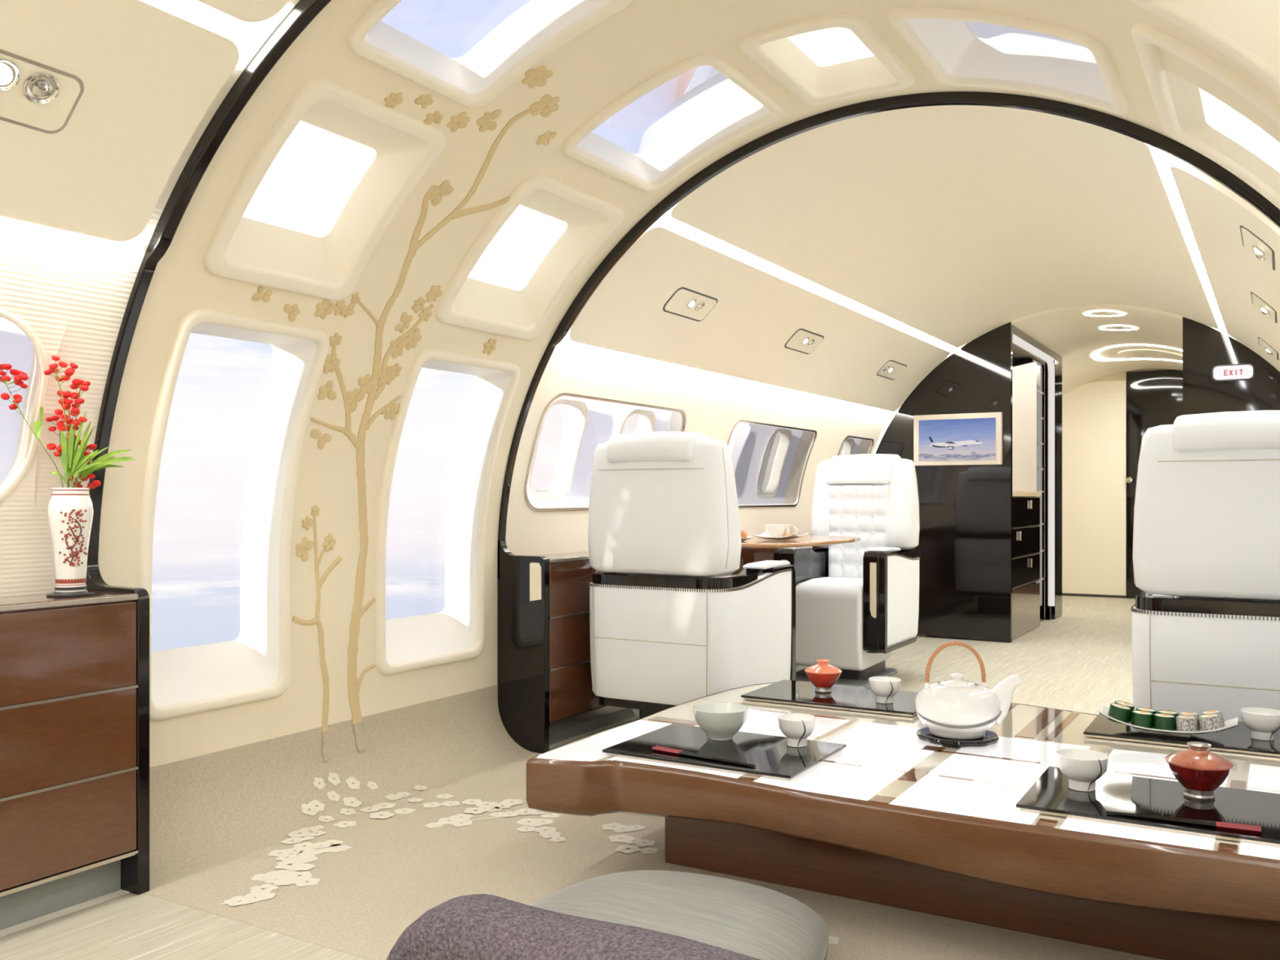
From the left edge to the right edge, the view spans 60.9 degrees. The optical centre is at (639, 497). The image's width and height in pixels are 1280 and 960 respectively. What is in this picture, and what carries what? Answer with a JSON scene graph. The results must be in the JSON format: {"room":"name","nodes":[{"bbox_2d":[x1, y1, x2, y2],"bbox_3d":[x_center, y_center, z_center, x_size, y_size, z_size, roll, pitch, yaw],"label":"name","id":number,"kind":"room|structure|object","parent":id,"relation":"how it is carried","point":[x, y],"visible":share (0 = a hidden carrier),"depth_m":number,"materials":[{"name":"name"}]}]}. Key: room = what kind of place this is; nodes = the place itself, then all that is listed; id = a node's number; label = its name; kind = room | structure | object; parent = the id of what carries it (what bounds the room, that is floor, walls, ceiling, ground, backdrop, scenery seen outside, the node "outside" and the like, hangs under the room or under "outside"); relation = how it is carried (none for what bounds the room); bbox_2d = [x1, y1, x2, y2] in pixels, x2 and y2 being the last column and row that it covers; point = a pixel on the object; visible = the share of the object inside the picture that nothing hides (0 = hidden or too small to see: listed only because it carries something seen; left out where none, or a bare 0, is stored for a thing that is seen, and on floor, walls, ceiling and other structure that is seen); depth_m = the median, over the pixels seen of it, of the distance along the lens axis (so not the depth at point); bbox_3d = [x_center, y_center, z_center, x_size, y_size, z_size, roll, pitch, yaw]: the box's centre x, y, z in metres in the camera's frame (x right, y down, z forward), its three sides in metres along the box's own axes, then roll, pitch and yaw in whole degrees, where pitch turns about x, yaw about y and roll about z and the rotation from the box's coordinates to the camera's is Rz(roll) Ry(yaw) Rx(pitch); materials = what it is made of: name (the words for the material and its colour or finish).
{"room":"aircraft cabin","nodes":[
{"label":"aircraft cabin","id":0,"kind":"room"},
{"bbox_2d":[0,892,367,959],"bbox_3d":[-1.100,0.895,0.140,2.390,0.030,3.920,0,0,31],"label":"floor","id":1,"kind":"structure","parent":0,"point":[130,926],"depth_m":2.17,"materials":[{"name":"beige wood"}]},
{"bbox_2d":[0,590,137,930],"bbox_3d":[-2.173,0.545,0.794,0.200,0.667,3.854,0,0,31],"label":"drawer cabinet","id":2,"kind":"object","parent":1,"relation":"on","point":[68,664],"visible":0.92,"depth_m":2.27,"materials":[{"name":"brown wood"}]},
{"bbox_2d":[0,590,137,613],"bbox_3d":[-2.172,0.220,0.793,0.194,0.016,3.854,0,0,31],"label":"countertop","id":3,"kind":"structure","parent":2,"relation":"on","point":[33,597],"depth_m":2.29,"materials":[{"name":"brown wood"}]},
{"bbox_2d":[45,487,94,596],"bbox_3d":[-1.231,0.096,2.354,0.094,0.232,0.094,0,0,31],"label":"vase","id":4,"kind":"object","parent":3,"relation":"on","point":[70,511],"visible":1,"depth_m":2.33,"materials":[{"name":"white ceramic"}]},
{"bbox_2d":[0,364,63,487],"bbox_3d":[-1.298,-0.127,2.309,0.142,0.311,0.053,0,0,-16],"label":"flower stalk","id":5,"kind":"object","parent":4,"relation":"in","point":[17,398],"visible":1,"depth_m":2.30,"materials":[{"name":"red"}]},
{"bbox_2d":[45,415,73,484],"bbox_3d":[-1.261,-0.075,2.372,0.062,0.207,0.042,0,0,-12],"label":"flower stalk","id":6,"kind":"object","parent":4,"relation":"in","point":[60,424],"visible":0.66,"depth_m":2.36,"materials":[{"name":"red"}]},
{"bbox_2d":[44,355,78,487],"bbox_3d":[-1.231,-0.136,2.322,0.068,0.328,0.053,0,0,31],"label":"flower stalk","id":7,"kind":"object","parent":4,"relation":"in","point":[53,367],"visible":0.98,"depth_m":2.33,"materials":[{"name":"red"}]},
{"bbox_2d":[54,390,81,487],"bbox_3d":[-1.233,-0.102,2.352,0.056,0.260,0.043,0,0,-10],"label":"flower stalk","id":8,"kind":"object","parent":4,"relation":"in","point":[67,402],"visible":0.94,"depth_m":2.35,"materials":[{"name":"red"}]},
{"bbox_2d":[70,378,91,487],"bbox_3d":[-1.205,-0.113,2.339,0.051,0.282,0.037,0,0,0],"label":"flower stalk","id":9,"kind":"object","parent":4,"relation":"in","point":[83,384],"visible":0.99,"depth_m":2.33,"materials":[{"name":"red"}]},
{"bbox_2d":[63,411,109,487],"bbox_3d":[-1.200,-0.080,2.355,0.106,0.216,0.034,0,0,2],"label":"leaf spray","id":10,"kind":"object","parent":4,"relation":"in","point":[83,460],"visible":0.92,"depth_m":2.35,"materials":[{"name":"green plant"}]},
{"bbox_2d":[69,457,131,488],"bbox_3d":[-1.194,-0.030,2.390,0.150,0.117,0.065,0,0,4],"label":"flower stalk","id":11,"kind":"object","parent":4,"relation":"in","point":[95,483],"visible":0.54,"depth_m":2.40,"materials":[{"name":"green"}]},
{"bbox_2d":[71,440,134,488],"bbox_3d":[-1.184,-0.048,2.376,0.148,0.154,0.050,0,0,10],"label":"flower stalk","id":12,"kind":"object","parent":4,"relation":"in","point":[91,446],"visible":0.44,"depth_m":2.38,"materials":[{"name":"green plant"}]},
{"bbox_2d":[386,893,760,959],"bbox_3d":[-0.103,0.678,0.962,0.720,0.401,0.592,0,0,31],"label":"floor cushion","id":13,"kind":"object","parent":1,"relation":"on","point":[479,926],"visible":1,"depth_m":1.22,"materials":[{"name":"purple fabric"}]},
{"bbox_2d":[0,28,893,937],"bbox_3d":[0.253,-0.029,4.474,0.640,1.818,12.760,0,0,31],"label":"wall","id":14,"kind":"structure","parent":0,"point":[181,283],"depth_m":2.99,"materials":[{"name":"plastic"}]},
{"bbox_2d":[0,302,68,519],"bbox_3d":[-1.610,-0.194,1.923,0.262,0.486,1.096,0,0,31],"label":"window","id":15,"kind":"structure","parent":14,"relation":"in","point":[29,336],"depth_m":2.36,"materials":[{"name":"beige"}]},
{"bbox_2d":[0,48,84,133],"bbox_3d":[-1.175,-0.733,1.871,0.093,0.093,0.425,0,0,31],"label":"light","id":16,"kind":"object","parent":14,"relation":"attached to","point":[36,95],"visible":1,"depth_m":1.99,"materials":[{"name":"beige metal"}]},
{"bbox_2d":[0,0,239,241],"bbox_3d":[-1.915,-0.725,0.604,0.370,0.368,3.850,0,0,31],"label":"ceiling panel","id":17,"kind":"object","parent":14,"relation":"attached to","point":[149,71],"depth_m":2.10,"materials":[{"name":"plastic"}]},
{"bbox_2d":[85,0,331,894],"bbox_3d":[-0.103,-0.139,1.827,2.748,2.036,0.030,0,0,31],"label":"trim","id":18,"kind":"structure","parent":14,"relation":"attached to","point":[135,869],"depth_m":2.41,"materials":[{"name":"black paint"}]},
{"bbox_2d":[137,308,329,720],"bbox_3d":[-1.056,0.042,2.803,0.279,1.011,0.460,0,0,31],"label":"window","id":19,"kind":"structure","parent":14,"relation":"in","point":[254,666],"depth_m":2.95,"materials":[{"name":"beige plastic"}]},
{"bbox_2d":[291,505,342,761],"bbox_3d":[-0.916,0.391,3.110,0.021,0.737,0.184,0,0,31],"label":"relief","id":20,"kind":"object","parent":14,"relation":"attached to","point":[305,544],"visible":1,"depth_m":3.12,"materials":[{"name":"paint"}]},
{"bbox_2d":[204,79,446,300],"bbox_3d":[-0.763,-0.735,2.630,0.426,0.433,0.460,0,0,31],"label":"window","id":21,"kind":"structure","parent":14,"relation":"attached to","point":[313,205],"depth_m":2.68,"materials":[{"name":"beige plastic"}]},
{"bbox_2d":[252,65,559,752],"bbox_3d":[-0.650,-0.142,2.946,0.768,1.804,0.909,0,0,-22],"label":"tree wall decal","id":22,"kind":"object","parent":14,"relation":"attached to","point":[547,104],"visible":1,"depth_m":3.06,"materials":[{"name":"paint"}]},
{"bbox_2d":[376,348,519,675],"bbox_3d":[-0.636,0.042,3.513,0.279,1.011,0.510,0,0,31],"label":"window","id":23,"kind":"structure","parent":14,"relation":"in","point":[455,633],"depth_m":3.68,"materials":[{"name":"beige"}]},
{"bbox_2d":[435,173,624,340],"bbox_3d":[-0.343,-0.735,3.340,0.426,0.433,0.510,0,0,31],"label":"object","id":24,"kind":"object","parent":14,"relation":"attached to","point":[515,274],"visible":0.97,"depth_m":3.41,"materials":[{"name":"beige plastic"}]},
{"bbox_2d":[519,387,693,515],"bbox_3d":[-0.154,-0.184,4.389,0.261,0.495,1.094,0,0,31],"label":"window","id":25,"kind":"structure","parent":14,"relation":"in","point":[589,428],"depth_m":4.33,"materials":[{"name":"white plastic"}]},
{"bbox_2d":[529,533,822,745],"bbox_3d":[0.545,0.545,5.389,0.200,0.667,3.688,0,0,31],"label":"cabinet","id":26,"kind":"object","parent":14,"relation":"attached to","point":[575,708],"visible":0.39,"depth_m":3.89,"materials":[{"name":"brown wood"}]},
{"bbox_2d":[529,533,811,563],"bbox_3d":[0.546,0.220,5.388,0.194,0.016,3.688,0,0,31],"label":"countertop","id":27,"kind":"structure","parent":26,"relation":"on","point":[584,553],"depth_m":3.97,"materials":[{"name":"brown wood"}]},
{"bbox_2d":[741,534,860,548],"bbox_3d":[0.538,0.197,4.683,0.635,0.038,0.930,0,0,31],"label":"dining table","id":28,"kind":"object","parent":27,"relation":"on","point":[806,540],"visible":0.58,"depth_m":4.44,"materials":[{"name":"brown wood"}]},
{"bbox_2d":[749,531,808,539],"bbox_3d":[0.583,0.162,4.558,0.200,0.029,0.160,0,0,31],"label":"square dish","id":29,"kind":"object","parent":28,"relation":"on","point":[764,535],"visible":0.95,"depth_m":4.50,"materials":[{"name":"white ceramic"}]},
{"bbox_2d":[764,524,789,537],"bbox_3d":[0.567,0.143,4.568,0.092,0.058,0.092,0,0,-14],"label":"cup","id":30,"kind":"object","parent":29,"relation":"on","point":[771,530],"visible":0.82,"depth_m":4.54,"materials":[{"name":"white ceramic"}]},
{"bbox_2d":[662,287,717,321],"bbox_3d":[0.196,-0.739,4.177,0.086,0.084,0.330,0,0,31],"label":"light","id":31,"kind":"object","parent":14,"relation":"attached to","point":[685,302],"visible":1,"depth_m":4.16,"materials":[{"name":"grey plastic"}]},
{"bbox_2d":[564,340,892,412],"bbox_3d":[0.674,-0.541,5.338,0.014,0.005,3.745,0,0,31],"label":"light","id":32,"kind":"object","parent":14,"relation":"attached to","point":[565,340],"visible":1,"depth_m":4.68,"materials":[{"name":"white plastic"}]},
{"bbox_2d":[566,222,950,411],"bbox_3d":[0.833,-0.725,5.250,0.370,0.368,3.715,0,0,31],"label":"ceiling panel","id":33,"kind":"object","parent":14,"relation":"attached to","point":[757,310],"depth_m":4.56,"materials":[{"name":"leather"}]},
{"bbox_2d":[726,417,819,510],"bbox_3d":[0.625,-0.181,5.709,0.258,0.488,1.089,0,0,31],"label":"window","id":34,"kind":"structure","parent":14,"relation":"in","point":[769,463],"depth_m":5.70,"materials":[{"name":"white plastic"}]},
{"bbox_2d":[784,328,823,354],"bbox_3d":[0.781,-0.739,5.167,0.086,0.084,0.330,0,0,31],"label":"light","id":35,"kind":"object","parent":14,"relation":"attached to","point":[802,340],"visible":1,"depth_m":5.15,"materials":[{"name":"grey plastic"}]},
{"bbox_2d":[836,433,876,455],"bbox_3d":[1.257,-0.180,6.779,0.257,0.486,0.574,0,0,31],"label":"window","id":36,"kind":"structure","parent":14,"relation":"in","point":[849,445],"depth_m":6.71,"materials":[{"name":"white plastic"}]},
{"bbox_2d":[497,91,1279,753],"bbox_3d":[0.678,-0.139,3.147,2.748,2.036,0.032,0,0,31],"label":"trim","id":37,"kind":"structure","parent":14,"relation":"attached to","point":[522,580],"depth_m":3.73,"materials":[{"name":"black paint"}]},
{"bbox_2d":[876,360,906,379],"bbox_3d":[1.463,-0.739,6.320,0.086,0.084,0.350,0,0,31],"label":"light","id":38,"kind":"object","parent":14,"relation":"attached to","point":[891,370],"visible":1,"depth_m":6.30,"materials":[{"name":"grey plastic"}]},
{"bbox_2d":[142,684,1161,959],"bbox_3d":[0.285,0.785,2.483,2.732,0.250,1.525,0,0,31],"label":"floor","id":39,"kind":"structure","parent":0,"point":[344,852],"depth_m":2.71,"materials":[{"name":"carpet"}]},
{"bbox_2d":[528,870,828,959],"bbox_3d":[0.003,0.801,1.857,0.572,0.154,0.760,0,0,31],"label":"floor cushion","id":40,"kind":"object","parent":39,"relation":"on","point":[751,920],"visible":0.77,"depth_m":1.93,"materials":[{"name":"grey fabric"}]},
{"bbox_2d":[526,682,1279,959],"bbox_3d":[0.771,0.730,2.544,1.681,0.300,1.255,0,0,31],"label":"table","id":41,"kind":"object","parent":39,"relation":"on","point":[895,818],"visible":0.77,"depth_m":2.21,"materials":[{"name":"brown wood"}]},
{"bbox_2d":[602,723,846,781],"bbox_3d":[0.194,0.573,2.472,0.454,0.012,0.330,0,0,31],"label":"serving tray","id":42,"kind":"object","parent":41,"relation":"on","point":[773,758],"visible":1,"depth_m":2.43,"materials":[{"name":"black metal"}]},
{"bbox_2d":[651,746,754,767],"bbox_3d":[0.134,0.562,2.360,0.261,0.009,0.009,0,0,36],"label":"chopstick","id":43,"kind":"object","parent":42,"relation":"on","point":[655,748],"visible":1,"depth_m":2.37,"materials":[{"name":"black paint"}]},
{"bbox_2d":[655,745,755,766],"bbox_3d":[0.140,0.562,2.368,0.261,0.009,0.009,0,0,37],"label":"chopstick","id":44,"kind":"object","parent":42,"relation":"on","point":[655,745],"visible":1,"depth_m":2.38,"materials":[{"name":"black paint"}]},
{"bbox_2d":[692,702,748,741],"bbox_3d":[0.189,0.530,2.560,0.132,0.073,0.132,0,0,31],"label":"rice bowl","id":45,"kind":"object","parent":42,"relation":"on","point":[720,721],"visible":1,"depth_m":2.52,"materials":[{"name":"white ceramic"}]},
{"bbox_2d":[777,713,816,747],"bbox_3d":[0.359,0.534,2.489,0.088,0.066,0.088,0,0,31],"label":"teacup","id":46,"kind":"object","parent":42,"relation":"on","point":[797,727],"visible":1,"depth_m":2.46,"materials":[{"name":"white ceramic"}]},
{"bbox_2d":[741,680,917,716],"bbox_3d":[0.583,0.573,3.125,0.501,0.012,0.310,0,0,31],"label":"serving tray","id":47,"kind":"object","parent":41,"relation":"on","point":[852,698],"visible":0.73,"depth_m":3.09,"materials":[{"name":"black plastic"}]},
{"bbox_2d":[804,659,841,693],"bbox_3d":[0.534,0.521,3.175,0.108,0.092,0.108,0,0,31],"label":"lidded bowl","id":48,"kind":"object","parent":47,"relation":"on","point":[823,675],"visible":1,"depth_m":3.15,"materials":[{"name":"red ceramic"}]},
{"bbox_2d":[868,676,901,703],"bbox_3d":[0.676,0.534,3.010,0.088,0.066,0.088,0,0,31],"label":"teacup","id":49,"kind":"object","parent":47,"relation":"on","point":[884,688],"visible":1,"depth_m":2.99,"materials":[{"name":"white ceramic"}]},
{"bbox_2d":[916,726,999,747],"bbox_3d":[0.759,0.572,2.606,0.192,0.015,0.188,0,0,31],"label":"trivet","id":50,"kind":"object","parent":41,"relation":"on","point":[923,734],"visible":0.62,"depth_m":2.54,"materials":[{"name":"black paint"}]},
{"bbox_2d":[915,641,1022,739],"bbox_3d":[0.776,0.456,2.597,0.235,0.221,0.197,0,0,31],"label":"teapot","id":51,"kind":"object","parent":50,"relation":"on","point":[957,708],"visible":1,"depth_m":2.55,"materials":[{"name":"white ceramic"}]},
{"bbox_2d":[1016,766,1279,847],"bbox_3d":[0.986,0.573,2.031,0.483,0.012,0.330,0,0,31],"label":"serving tray","id":52,"kind":"object","parent":41,"relation":"on","point":[1051,794],"visible":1,"depth_m":2.01,"materials":[{"name":"black metal"}]},
{"bbox_2d":[1055,748,1108,791],"bbox_3d":[0.860,0.533,2.119,0.096,0.068,0.096,0,0,31],"label":"teacup","id":53,"kind":"object","parent":52,"relation":"on","point":[1082,768],"visible":1,"depth_m":2.09,"materials":[{"name":"white ceramic"}]},
{"bbox_2d":[1106,811,1261,833],"bbox_3d":[0.941,0.562,1.891,0.240,0.009,0.009,0,0,28],"label":"chopstick","id":54,"kind":"object","parent":52,"relation":"on","point":[1245,828],"visible":1,"depth_m":1.88,"materials":[{"name":"red paint"}]},
{"bbox_2d":[1106,810,1261,828],"bbox_3d":[0.945,0.562,1.899,0.240,0.009,0.009,0,0,26],"label":"chopstick","id":55,"kind":"object","parent":52,"relation":"on","point":[1239,824],"visible":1,"depth_m":1.89,"materials":[{"name":"red paint"}]},
{"bbox_2d":[1164,741,1234,800],"bbox_3d":[1.058,0.517,2.060,0.117,0.100,0.117,0,0,31],"label":"lidded bowl","id":56,"kind":"object","parent":52,"relation":"on","point":[1199,771],"visible":1,"depth_m":2.03,"materials":[{"name":"red ceramic"}]},
{"bbox_2d":[1083,713,1279,756],"bbox_3d":[1.360,0.573,2.654,0.474,0.012,0.330,0,0,31],"label":"serving tray","id":57,"kind":"object","parent":41,"relation":"on","point":[1237,739],"visible":0.46,"depth_m":2.58,"materials":[{"name":"black plastic"}]},
{"bbox_2d":[1098,705,1238,736],"bbox_3d":[1.271,0.544,2.623,0.297,0.046,0.104,0,0,31],"label":"plate","id":58,"kind":"object","parent":57,"relation":"on","point":[1228,724],"visible":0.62,"depth_m":2.59,"materials":[{"name":"white ceramic"}]},
{"bbox_2d":[1107,702,1130,724],"bbox_3d":[1.170,0.528,2.659,0.053,0.046,0.046,0,0,31],"label":"roll","id":59,"kind":"object","parent":58,"relation":"on","point":[1121,713],"visible":0.99,"depth_m":2.64,"materials":[{"name":"green food"}]},
{"bbox_2d":[1131,710,1153,729],"bbox_3d":[1.214,0.538,2.633,0.048,0.042,0.047,0,0,44],"label":"roll","id":60,"kind":"object","parent":58,"relation":"in","point":[1140,718],"visible":0.93,"depth_m":2.62,"materials":[{"name":"green food"}]},
{"bbox_2d":[1153,713,1174,733],"bbox_3d":[1.256,0.539,2.608,0.046,0.040,0.046,1,1,31],"label":"roll","id":61,"kind":"object","parent":58,"relation":"in","point":[1161,721],"visible":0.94,"depth_m":2.59,"materials":[{"name":"green food"}]},
{"bbox_2d":[1175,715,1198,734],"bbox_3d":[1.298,0.538,2.583,0.048,0.041,0.046,0,0,17],"label":"roll","id":62,"kind":"object","parent":58,"relation":"in","point":[1184,722],"visible":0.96,"depth_m":2.57,"materials":[{"name":"white food"}]},
{"bbox_2d":[1198,714,1222,733],"bbox_3d":[1.341,0.531,2.558,0.051,0.045,0.047,0,0,17],"label":"roll","id":63,"kind":"object","parent":58,"relation":"in","point":[1207,722],"visible":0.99,"depth_m":2.54,"materials":[{"name":"white food"}]},
{"bbox_2d":[1200,710,1224,727],"bbox_3d":[1.365,0.530,2.595,0.051,0.045,0.047,0,0,17],"label":"roll","id":64,"kind":"object","parent":58,"relation":"in","point":[1212,712],"visible":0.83,"depth_m":2.58,"materials":[{"name":"white food"}]},
{"bbox_2d":[1240,707,1279,740],"bbox_3d":[1.462,0.534,2.557,0.092,0.066,0.092,0,0,31],"label":"teacup","id":65,"kind":"object","parent":57,"relation":"on","point":[1263,723],"visible":1,"depth_m":2.53,"materials":[{"name":"white ceramic"}]},
{"bbox_2d":[196,0,1147,205],"bbox_3d":[-0.711,-1.032,0.798,1.445,0.225,5.450,0,0,31],"label":"ceiling","id":66,"kind":"structure","parent":0,"point":[645,39],"depth_m":2.64,"materials":[{"name":"fabric"}]},
{"bbox_2d":[151,0,291,68],"bbox_3d":[-1.744,-0.920,0.503,0.139,0.090,3.910,0,0,31],"label":"light","id":67,"kind":"object","parent":66,"relation":"attached to","point":[248,37],"visible":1,"depth_m":2.13,"materials":[{"name":"white plastic"}]},
{"bbox_2d":[346,0,632,107],"bbox_3d":[-0.323,-1.075,2.369,0.488,0.261,0.460,0,0,31],"label":"window","id":68,"kind":"structure","parent":66,"relation":"attached to","point":[539,28],"depth_m":2.53,"materials":[{"name":"beige"}]},
{"bbox_2d":[563,53,784,191],"bbox_3d":[0.097,-1.075,3.079,0.488,0.261,0.510,0,0,31],"label":"window","id":69,"kind":"structure","parent":66,"relation":"attached to","point":[716,105],"depth_m":3.20,"materials":[{"name":"beige"}]},
{"bbox_2d":[739,13,915,105],"bbox_3d":[0.498,-1.162,2.842,0.323,0.085,0.510,0,0,31],"label":"light panel","id":70,"kind":"object","parent":66,"relation":"attached to","point":[824,60],"visible":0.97,"depth_m":2.91,"materials":[{"name":"beige"}]},
{"bbox_2d":[888,7,1129,114],"bbox_3d":[0.899,-1.075,2.605,0.488,0.261,0.510,0,0,31],"label":"window","id":71,"kind":"structure","parent":66,"relation":"attached to","point":[960,47],"depth_m":2.74,"materials":[{"name":"beige"}]},
{"bbox_2d":[549,595,1135,750],"bbox_3d":[2.535,0.895,6.287,2.390,0.030,7.315,0,0,31],"label":"floor","id":72,"kind":"structure","parent":0,"point":[1080,660],"depth_m":5.92,"materials":[{"name":"beige carpet"}]},
{"bbox_2d":[587,431,795,719],"bbox_3d":[0.203,0.329,3.964,0.556,1.103,0.710,0,0,31],"label":"armchair","id":73,"kind":"object","parent":72,"relation":"on","point":[666,631],"visible":0.88,"depth_m":3.67,"materials":[{"name":"white leather"}]},
{"bbox_2d":[773,453,919,687],"bbox_3d":[1.022,0.329,5.350,0.556,1.103,0.710,0,0,31],"label":"armchair","id":74,"kind":"object","parent":72,"relation":"on","point":[857,603],"visible":0.92,"depth_m":5.32,"materials":[{"name":"white leather"}]},
{"bbox_2d":[795,577,891,671],"bbox_3d":[0.998,0.603,5.309,0.336,0.405,0.525,0,0,31],"label":"seat cushion","id":75,"kind":"object","parent":74,"relation":"on","point":[831,612],"depth_m":5.08,"materials":[{"name":"white leather"}]},
{"bbox_2d":[875,321,1062,642],"bbox_3d":[2.285,-0.091,7.571,0.941,1.938,1.760,0,0,31],"label":"tall cabinet","id":76,"kind":"object","parent":72,"relation":"on","point":[988,548],"visible":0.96,"depth_m":6.79,"materials":[{"name":"black wood"}]},
{"bbox_2d":[913,412,1002,466],"bbox_3d":[1.958,-0.356,6.719,0.536,0.317,0.039,0,0,31],"label":"monitor","id":77,"kind":"object","parent":76,"relation":"attached to","point":[966,438],"visible":0.91,"depth_m":6.70,"materials":[{"name":"beige"}]},
{"bbox_2d":[1012,491,1040,496],"bbox_3d":[2.259,-0.021,7.160,0.555,0.033,0.935,0,0,31],"label":"countertop","id":78,"kind":"structure","parent":76,"relation":"on","point":[1014,493],"depth_m":7.00,"materials":[{"name":"beige"}]},
{"bbox_2d":[1130,410,1279,721],"bbox_3d":[1.718,0.329,3.068,0.556,1.103,0.710,0,0,31],"label":"armchair","id":79,"kind":"object","parent":72,"relation":"on","point":[1206,551],"visible":0.86,"depth_m":2.81,"materials":[{"name":"white leather"}]},
{"bbox_2d":[668,105,1220,347],"bbox_3d":[1.639,-1.031,4.772,1.445,0.223,3.715,0,0,31],"label":"ceiling","id":80,"kind":"structure","parent":0,"point":[954,224],"depth_m":4.07,"materials":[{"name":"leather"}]},
{"bbox_2d":[655,210,955,351],"bbox_3d":[0.996,-0.920,5.136,0.139,0.090,3.745,0,0,31],"label":"light","id":81,"kind":"object","parent":80,"relation":"attached to","point":[666,220],"visible":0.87,"depth_m":4.46,"materials":[{"name":"white plastic"}]},
{"bbox_2d":[1155,147,1226,329],"bbox_3d":[2.268,-0.920,4.383,0.139,0.090,3.745,0,0,31],"label":"light","id":82,"kind":"object","parent":80,"relation":"attached to","point":[1166,159],"visible":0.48,"depth_m":3.59,"materials":[{"name":"white plastic"}]},
{"bbox_2d":[872,304,1279,453],"bbox_3d":[3.491,-0.689,7.904,2.556,0.907,3.558,0,0,31],"label":"ceiling","id":83,"kind":"structure","parent":0,"point":[1073,335],"depth_m":7.30,"materials":[{"name":"plastic"}]},
{"bbox_2d":[1082,310,1126,316],"bbox_3d":[2.779,-1.096,6.512,0.242,0.022,0.242,0,0,31],"label":"recessed light","id":84,"kind":"object","parent":83,"relation":"in","point":[1093,313],"visible":1,"depth_m":6.52,"materials":[{"name":"beige"}]},
{"bbox_2d":[1097,324,1138,330],"bbox_3d":[3.105,-1.096,7.063,0.242,0.022,0.242,0,0,31],"label":"recessed light","id":85,"kind":"object","parent":83,"relation":"in","point":[1109,327],"visible":1,"depth_m":7.07,"materials":[{"name":"beige"}]},
{"bbox_2d":[1089,343,1182,362],"bbox_3d":[3.868,-1.037,8.227,0.852,0.139,1.012,0,0,31],"label":"ring light","id":86,"kind":"object","parent":83,"relation":"attached to","point":[1131,353],"visible":0.84,"depth_m":8.16,"materials":[{"name":"beige"}]},
{"bbox_2d":[1091,368,1164,382],"bbox_3d":[4.405,-0.132,9.448,2.724,2.025,0.030,0,0,31],"label":"wall","id":87,"kind":"structure","parent":0,"point":[1120,376],"depth_m":9.56,"materials":[{"name":"beige paint"}]},
{"bbox_2d":[1062,380,1126,598],"bbox_3d":[4.015,-0.071,9.639,0.534,1.898,0.031,0,0,31],"label":"door","id":88,"kind":"structure","parent":87,"relation":"in","point":[1094,414],"depth_m":9.62,"materials":[{"name":"beige"}]},
{"bbox_2d":[1125,369,1182,598],"bbox_3d":[4.838,-0.107,9.120,1.404,1.970,0.079,0,0,31],"label":"door","id":89,"kind":"structure","parent":87,"relation":"in","point":[1154,398],"depth_m":9.43,"materials":[{"name":"black"}]},
{"bbox_2d":[1101,0,1279,157],"bbox_3d":[1.180,-0.138,1.948,0.640,1.600,1.545,0,0,31],"label":"ceiling","id":90,"kind":"structure","parent":0,"point":[1122,15],"depth_m":2.11,"materials":[{"name":"plastic"}]},
{"bbox_2d":[1129,0,1279,94],"bbox_3d":[0.919,-0.735,1.635,0.426,0.433,0.460,0,0,31],"label":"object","id":91,"kind":"object","parent":90,"relation":"attached to","point":[1247,32],"visible":1,"depth_m":1.80,"materials":[{"name":"beige"}]},
{"bbox_2d":[1131,22,1279,209],"bbox_3d":[1.269,-0.714,2.267,0.384,0.393,0.715,0,0,31],"label":"window","id":92,"kind":"structure","parent":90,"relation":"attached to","point":[1192,116],"depth_m":2.40,"materials":[{"name":"beige"}]},
{"bbox_2d":[1182,316,1279,414],"bbox_3d":[3.400,-0.067,5.913,0.809,1.890,0.040,0,0,31],"label":"wall","id":93,"kind":"structure","parent":0,"point":[1205,347],"depth_m":6.01,"materials":[{"name":"black"}]},
{"bbox_2d":[1212,363,1254,381],"bbox_3d":[3.250,-0.684,5.967,0.205,0.089,0.018,0,0,31],"label":"exit sign","id":94,"kind":"object","parent":93,"relation":"attached to","point":[1245,371],"visible":1,"depth_m":5.96,"materials":[{"name":"grey plastic"}]},
{"bbox_3d":[3.434,-0.029,5.759,0.640,1.818,7.310,0,0,31],"label":"wall","id":95,"kind":"structure","parent":0,"visible":0},
{"bbox_2d":[1169,160,1279,371],"bbox_3d":[2.481,-0.725,4.354,0.370,0.368,3.580,0,0,31],"label":"wall panel","id":96,"kind":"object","parent":95,"relation":"attached to","point":[1215,214],"depth_m":3.56,"materials":[{"name":"plastic"}]},
{"bbox_2d":[1240,225,1275,270],"bbox_3d":[1.800,-0.725,3.170,0.086,0.087,0.330,0,0,31],"label":"light","id":97,"kind":"object","parent":95,"relation":"attached to","point":[1251,242],"visible":1,"depth_m":3.14,"materials":[{"name":"grey plastic"}]},
{"bbox_2d":[1250,291,1276,323],"bbox_3d":[2.385,-0.725,4.160,0.086,0.087,0.330,0,0,31],"label":"light","id":98,"kind":"object","parent":95,"relation":"attached to","point":[1257,302],"visible":1,"depth_m":4.13,"materials":[{"name":"grey plastic"}]},
{"bbox_2d":[1257,337,1278,359],"bbox_3d":[3.068,-0.725,5.313,0.086,0.087,0.350,0,0,31],"label":"light","id":99,"kind":"object","parent":95,"relation":"attached to","point":[1263,344],"visible":1,"depth_m":5.28,"materials":[{"name":"grey plastic"}]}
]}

